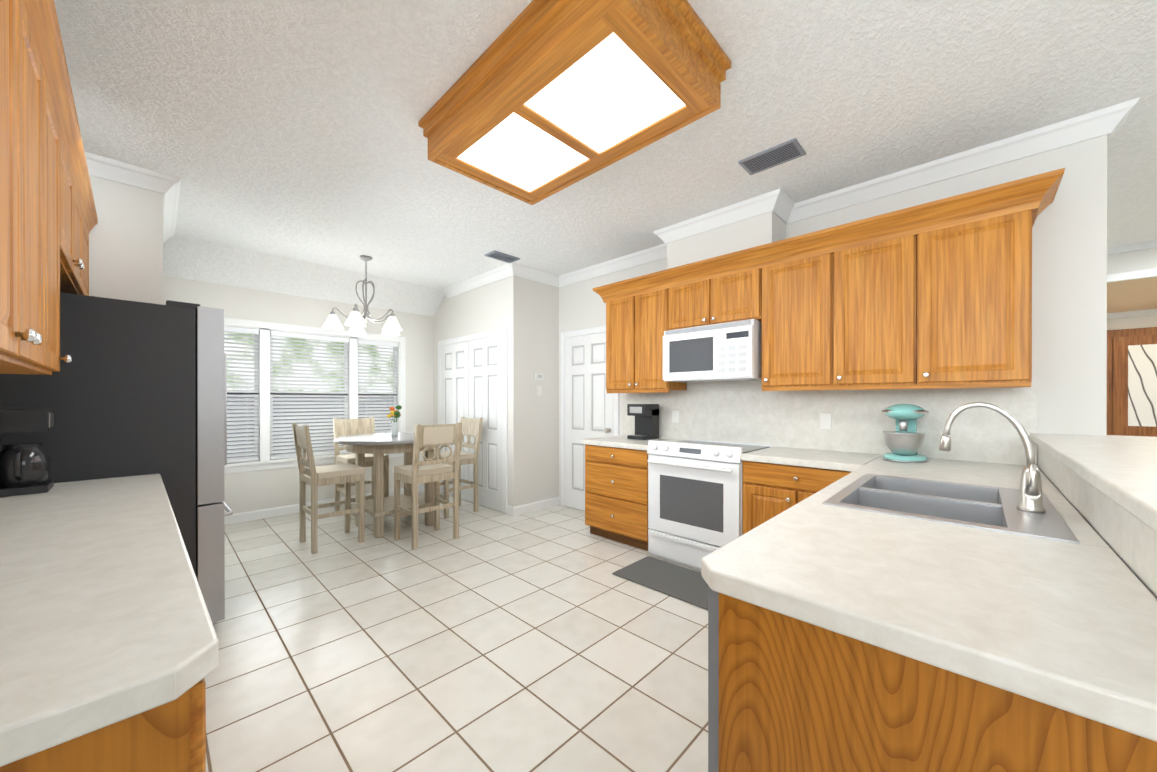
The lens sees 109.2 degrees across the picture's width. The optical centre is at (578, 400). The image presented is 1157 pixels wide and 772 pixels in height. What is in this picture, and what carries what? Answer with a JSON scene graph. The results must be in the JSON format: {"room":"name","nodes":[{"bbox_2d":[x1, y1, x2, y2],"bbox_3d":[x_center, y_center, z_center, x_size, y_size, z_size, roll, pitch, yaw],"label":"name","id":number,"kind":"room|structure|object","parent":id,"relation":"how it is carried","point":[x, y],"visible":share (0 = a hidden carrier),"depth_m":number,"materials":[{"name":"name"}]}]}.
{"room":"kitchen","nodes":[
{"label":"kitchen","id":0,"kind":"room"},
{"bbox_2d":[204,492,707,771],"bbox_3d":[1.575,1.332,2.680,10.100,0.100,12.200,0,0,44],"label":"floor","id":1,"kind":"structure","parent":0,"point":[540,640],"depth_m":2.09,"materials":[{"name":"tile"}]},
{"bbox_2d":[0,0,232,771],"bbox_3d":[-1.773,0.082,1.541,3.152,2.405,0.940,0,0,43],"label":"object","id":2,"kind":"object","parent":1,"relation":"on","point":[113,446],"visible":1,"depth_m":1.18,"materials":[{"name":"brown wood"}]},
{"bbox_2d":[0,474,218,766],"bbox_3d":[-1.541,0.341,1.117,2.185,0.151,0.632,0,0,43],"label":"countertop","id":3,"kind":"structure","parent":2,"relation":"on","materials":[{"name":"stone"}]},
{"bbox_2d":[0,292,232,622],"bbox_3d":[-2.578,0.379,2.309,0.918,1.808,0.921,0,0,44],"label":"refrigerator","id":4,"kind":"object","parent":2,"relation":"in","point":[143,389],"depth_m":2.08,"materials":[{"name":"metal"}]},
{"bbox_2d":[291,423,365,553],"bbox_3d":[-2.256,0.740,3.713,0.434,1.080,0.484,0,0,44],"label":"chair","id":5,"kind":"object","parent":1,"relation":"on","point":[314,477],"visible":1,"depth_m":3.66,"materials":[{"name":"brown wood"}]},
{"bbox_2d":[333,417,388,521],"bbox_3d":[-2.454,0.738,4.636,0.484,1.080,0.434,0,0,44],"label":"chair","id":6,"kind":"object","parent":1,"relation":"on","point":[345,427],"visible":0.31,"depth_m":4.63,"materials":[{"name":"brown wood"}]},
{"bbox_2d":[335,432,435,537],"bbox_3d":[-1.893,0.821,4.231,1.060,0.915,1.060,0,0,44],"label":"dining table","id":7,"kind":"object","parent":1,"relation":"on","point":[379,505],"visible":0.69,"depth_m":3.90,"materials":[{"name":"brown wood"}]},
{"bbox_2d":[387,405,401,435],"bbox_3d":[-1.904,0.204,4.280,0.146,0.319,0.147,0,0,44],"label":"flower vase","id":8,"kind":"object","parent":7,"relation":"on","point":[396,414],"visible":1,"depth_m":4.26,"materials":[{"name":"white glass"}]},
{"bbox_2d":[394,422,461,549],"bbox_3d":[-1.395,0.740,3.804,0.484,1.080,0.434,0,0,44],"label":"chair","id":9,"kind":"object","parent":1,"relation":"on","point":[417,472],"visible":1,"depth_m":3.71,"materials":[{"name":"brown wood"}]},
{"bbox_2d":[434,417,482,518],"bbox_3d":[-1.438,0.738,4.772,0.434,1.080,0.484,0,0,44],"label":"chair","id":10,"kind":"object","parent":1,"relation":"on","point":[472,426],"visible":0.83,"depth_m":4.75,"materials":[{"name":"brown wood"}]},
{"bbox_2d":[585,444,649,550],"bbox_3d":[0.531,0.845,3.877,0.732,0.868,0.625,0,0,44],"label":"base cabinet","id":11,"kind":"object","parent":1,"relation":"on","point":[616,479],"depth_m":3.63,"materials":[{"name":"brown wood"}]},
{"bbox_2d":[582,436,683,447],"bbox_3d":[0.521,0.387,3.879,0.754,0.046,0.637,0,0,44],"label":"countertop","id":12,"kind":"structure","parent":11,"relation":"on","point":[618,441],"depth_m":3.78,"materials":[{"name":"white stone"}]},
{"bbox_2d":[627,404,658,439],"bbox_3d":[0.621,0.196,3.949,0.200,0.333,0.242,0,0,44],"label":"coffee brewer","id":13,"kind":"object","parent":12,"relation":"on","point":[646,421],"visible":0.98,"depth_m":3.91,"materials":[{"name":"black plastic"}]},
{"bbox_2d":[612,556,707,609],"bbox_3d":[0.689,1.274,2.930,0.780,0.012,0.465,0,0,44],"label":"kitchen mat","id":14,"kind":"object","parent":1,"relation":"on","point":[687,585],"visible":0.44,"depth_m":2.92,"materials":[{"name":"grey rubber"}]},
{"bbox_2d":[647,439,771,570],"bbox_3d":[1.042,0.803,3.321,0.770,0.955,0.684,0,0,44],"label":"range","id":15,"kind":"object","parent":1,"relation":"on","point":[695,502],"visible":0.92,"depth_m":3.11,"materials":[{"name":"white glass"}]},
{"bbox_2d":[743,460,853,531],"bbox_3d":[1.604,0.847,2.836,0.707,0.868,0.625,0,0,44],"label":"base cabinet","id":16,"kind":"object","parent":1,"relation":"on","point":[769,486],"depth_m":2.70,"materials":[{"name":"brown wood"}]},
{"bbox_2d":[741,448,877,467],"bbox_3d":[1.600,0.389,2.832,0.709,0.046,0.637,0,0,44],"label":"countertop","id":17,"kind":"structure","parent":16,"relation":"on","point":[819,456],"depth_m":2.71,"materials":[{"name":"white stone"}]},
{"bbox_2d":[708,592,1156,771],"bbox_3d":[0.806,0.851,0.982,0.691,0.868,0.757,0,0,44],"label":"base cabinet","id":18,"kind":"object","parent":1,"relation":"on","point":[784,695],"depth_m":0.75,"materials":[{"name":"brown wood"}]},
{"bbox_2d":[708,586,718,771],"bbox_3d":[0.523,0.796,1.161,0.035,0.758,0.604,0,0,44],"label":"dishwasher","id":19,"kind":"object","parent":18,"relation":"in","point":[713,596],"depth_m":0.95,"materials":[{"name":"grey metal"}]},
{"bbox_2d":[701,456,1156,747],"bbox_3d":[1.421,0.391,1.627,0.713,0.046,2.617,0,0,44],"label":"countertop","id":20,"kind":"structure","parent":18,"relation":"on","point":[1062,626],"depth_m":0.79,"materials":[{"name":"white stone"}]},
{"bbox_2d":[882,404,927,462],"bbox_3d":[2.028,0.191,2.556,0.230,0.348,0.306,0,0,44],"label":"stand mixer","id":21,"kind":"object","parent":20,"relation":"on","point":[904,441],"visible":1,"depth_m":2.47,"materials":[{"name":"metal"}]},
{"bbox_2d":[818,472,1081,543],"bbox_3d":[1.366,0.460,1.558,0.588,0.195,0.814,0,0,44],"label":"sink","id":22,"kind":"object","parent":20,"relation":"in","point":[948,501],"depth_m":1.56,"materials":[{"name":"grey metal"}]},
{"bbox_2d":[938,400,1049,511],"bbox_3d":[1.412,0.183,1.414,0.263,0.360,0.106,0,0,44],"label":"faucet","id":23,"kind":"object","parent":20,"relation":"on","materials":[{"name":"silver metal"}]},
{"bbox_2d":[1038,433,1156,535],"bbox_3d":[1.862,0.204,1.250,0.500,0.039,2.750,0,0,44],"label":"countertop","id":24,"kind":"structure","parent":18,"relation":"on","point":[1122,469],"depth_m":1.21,"materials":[{"name":"white stone"}]},
{"bbox_2d":[54,0,1156,316],"bbox_3d":[2.348,-1.355,3.471,9.940,0.490,9.820,0,0,44],"label":"ceiling","id":25,"kind":"structure","parent":0,"point":[286,140],"depth_m":2.17,"materials":[{"name":"white paint"}]},
{"bbox_2d":[322,255,401,335],"bbox_3d":[-2.238,-1.118,4.313,0.735,0.764,0.761,0,0,44],"label":"chandelier","id":26,"kind":"object","parent":25,"relation":"hanging from","point":[357,324],"visible":1,"depth_m":4.24,"materials":[{"name":"white glass"}]},
{"bbox_2d":[484,250,519,262],"bbox_3d":[-0.790,-1.494,4.272,0.180,0.012,0.320,0,0,44],"label":"ceiling vent","id":27,"kind":"object","parent":25,"relation":"in","point":[497,255],"depth_m":4.26,"materials":[{"name":"grey metal"}]},
{"bbox_2d":[418,0,730,204],"bbox_3d":[-0.091,-1.394,2.005,1.368,0.204,0.788,0,0,44],"label":"ceiling light","id":28,"kind":"object","parent":25,"relation":"attached to","point":[538,101],"visible":1,"depth_m":1.77,"materials":[{"name":"brown wood"}]},
{"bbox_2d":[738,138,805,174],"bbox_3d":[1.185,-1.490,2.523,0.330,0.012,0.200,0,0,44],"label":"ceiling vent","id":29,"kind":"object","parent":25,"relation":"in","point":[784,152],"depth_m":2.51,"materials":[{"name":"grey metal"}]},
{"bbox_2d":[88,135,1156,513],"bbox_3d":[2.348,-0.110,3.474,9.940,2.780,9.820,0,0,44],"label":"wall","id":30,"kind":"structure","parent":0,"point":[1072,323],"depth_m":3.20,"materials":[{"name":"paint"}]},
{"bbox_2d":[84,151,163,196],"bbox_3d":[-3.013,-1.444,2.477,0.088,0.104,0.690,0,0,44],"label":"crown molding","id":31,"kind":"structure","parent":30,"relation":"attached to","point":[98,166],"depth_m":2.61,"materials":[{"name":"white wood"}]},
{"bbox_2d":[163,174,180,242],"bbox_3d":[-3.183,-1.446,3.199,1.338,0.104,0.088,0,0,44],"label":"crown molding","id":32,"kind":"structure","parent":30,"relation":"attached to","point":[172,184],"depth_m":3.01,"materials":[{"name":"white wood"}]},
{"bbox_2d":[224,317,405,473],"bbox_3d":[-3.132,-0.057,4.833,0.160,1.610,2.220,0,0,44],"label":"window","id":33,"kind":"structure","parent":30,"relation":"in","point":[264,461],"depth_m":4.63,"materials":[{"name":"white wood"}]},
{"bbox_2d":[224,326,397,462],"bbox_3d":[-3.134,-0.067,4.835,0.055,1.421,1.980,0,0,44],"label":"window blinds","id":34,"kind":"object","parent":33,"relation":"attached to","point":[297,336],"visible":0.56,"depth_m":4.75,"materials":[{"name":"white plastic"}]},
{"bbox_2d":[225,485,560,524],"bbox_3d":[-1.748,1.230,4.141,2.894,0.098,3.430,0,0,44],"label":"baseboard","id":35,"kind":"structure","parent":30,"relation":"attached to","point":[294,508],"depth_m":4.63,"materials":[{"name":"white wood"}]},
{"bbox_2d":[441,262,519,297],"bbox_3d":[-1.254,-1.449,5.023,1.568,0.104,0.088,0,0,44],"label":"crown molding","id":36,"kind":"structure","parent":30,"relation":"attached to","point":[510,269],"depth_m":4.89,"materials":[{"name":"white wood"}]},
{"bbox_2d":[438,325,618,513],"bbox_3d":[-0.785,0.222,5.063,2.670,2.110,0.762,0,0,44],"label":"doors","id":37,"kind":"structure","parent":30,"relation":"attached to","point":[472,376],"depth_m":4.88,"materials":[{"name":"white wood"}]},
{"bbox_2d":[520,265,555,286],"bbox_3d":[-0.487,-1.449,4.751,0.088,0.104,0.570,0,0,44],"label":"crown molding","id":38,"kind":"structure","parent":30,"relation":"attached to","point":[529,273],"depth_m":4.76,"materials":[{"name":"white wood"}]},
{"bbox_2d":[536,385,541,395],"bbox_3d":[-0.461,-0.122,4.833,0.013,0.120,0.080,0,0,44],"label":"light switch","id":39,"kind":"object","parent":30,"relation":"attached to","point":[538,387],"depth_m":4.82,"materials":[{"name":"white plastic"}]},
{"bbox_2d":[535,373,542,379],"bbox_3d":[-0.461,-0.282,4.825,0.023,0.080,0.110,0,0,44],"label":"light switch","id":40,"kind":"object","parent":30,"relation":"attached to","point":[538,376],"depth_m":4.80,"materials":[{"name":"white plastic"}]},
{"bbox_2d":[556,247,666,286],"bbox_3d":[0.339,-1.448,4.424,1.730,0.104,0.110,0,0,44],"label":"crown molding","id":41,"kind":"structure","parent":30,"relation":"attached to","point":[648,255],"depth_m":4.41,"materials":[{"name":"white wood"}]},
{"bbox_2d":[602,284,686,391],"bbox_3d":[0.639,-0.561,3.972,0.712,0.920,0.335,0,0,44],"label":"upper cabinet","id":42,"kind":"object","parent":30,"relation":"attached to","point":[636,320],"depth_m":3.83,"materials":[{"name":"brown wood"}]},
{"bbox_2d":[666,260,757,330],"bbox_3d":[1.181,-0.818,3.446,0.789,0.405,0.335,0,0,44],"label":"upper cabinet","id":43,"kind":"object","parent":30,"relation":"attached to","point":[731,294],"depth_m":3.30,"materials":[{"name":"brown wood"}]},
{"bbox_2d":[663,319,761,382],"bbox_3d":[1.144,-0.387,3.424,0.766,0.435,0.420,0,0,44],"label":"over-the-range microwave","id":44,"kind":"object","parent":43,"relation":"attached to","point":[727,351],"visible":0.98,"depth_m":3.22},
{"bbox_2d":[652,188,787,248],"bbox_3d":[1.079,-1.446,3.304,1.066,0.104,0.108,0,0,44],"label":"crown molding","id":45,"kind":"structure","parent":30,"relation":"attached to","point":[776,201],"depth_m":3.21,"materials":[{"name":"white wood"}]},
{"bbox_2d":[758,244,829,391],"bbox_3d":[1.633,-0.559,3.008,0.462,0.920,0.335,0,0,44],"label":"upper cabinet","id":46,"kind":"object","parent":30,"relation":"attached to","point":[794,289],"depth_m":2.88,"materials":[{"name":"brown wood"}]},
{"bbox_2d":[622,384,1037,459],"bbox_3d":[1.526,0.133,3.340,2.948,0.462,0.011,0,0,44],"label":"backsplash","id":47,"kind":"structure","parent":30,"relation":"attached to","point":[832,419],"depth_m":3.13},
{"bbox_2d":[830,224,913,387],"bbox_3d":[1.954,-0.559,2.696,0.432,0.920,0.335,0,0,44],"label":"upper cabinet","id":48,"kind":"object","parent":30,"relation":"attached to","point":[872,277],"depth_m":2.57,"materials":[{"name":"brown wood"}]},
{"bbox_2d":[776,97,1139,223],"bbox_3d":[2.197,-1.445,2.628,1.658,0.104,0.120,0,0,44],"label":"crown molding","id":49,"kind":"structure","parent":30,"relation":"attached to","point":[1110,121],"depth_m":2.46,"materials":[{"name":"white wood"}]},
{"bbox_2d":[914,196,1037,387],"bbox_3d":[2.275,-0.558,2.385,0.462,0.920,0.335,0,0,44],"label":"upper cabinet","id":50,"kind":"object","parent":30,"relation":"attached to","point":[973,271],"depth_m":2.25,"materials":[{"name":"brown wood"}]},
{"bbox_2d":[1038,448,1156,595],"bbox_3d":[1.693,0.296,1.389,0.006,0.144,2.579,0,0,44],"label":"backsplash","id":51,"kind":"structure","parent":30,"relation":"attached to","point":[1131,541],"depth_m":1.04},
{"bbox_2d":[1107,327,1156,436],"bbox_3d":[7.490,0.167,5.114,1.200,2.220,0.064,0,0,44],"label":"door","id":52,"kind":"structure","parent":30,"relation":"attached to","point":[1131,382],"depth_m":5.35,"materials":[{"name":"brown wood"}]},
{"bbox_2d":[1107,240,1156,282],"bbox_3d":[5.823,-1.334,3.464,4.700,0.329,0.050,0,0,44],"label":"crown molding","id":53,"kind":"structure","parent":30,"relation":"attached to","point":[1148,273],"depth_m":3.93,"materials":[{"name":"white wood"}]},
{"bbox_2d":[1107,309,1156,318],"bbox_3d":[7.460,-1.137,5.151,4.700,0.069,0.049,0,0,44],"label":"crown molding","id":54,"kind":"structure","parent":30,"relation":"attached to","point":[1150,311],"depth_m":5.36,"materials":[{"name":"white wood"}]},
{"bbox_2d":[1107,248,1156,312],"bbox_3d":[6.659,-1.335,4.326,4.700,0.330,2.350,0,0,44],"label":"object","id":55,"kind":"structure","parent":0,"point":[1132,295],"depth_m":4.17,"materials":[{"name":"paint"}]}
]}

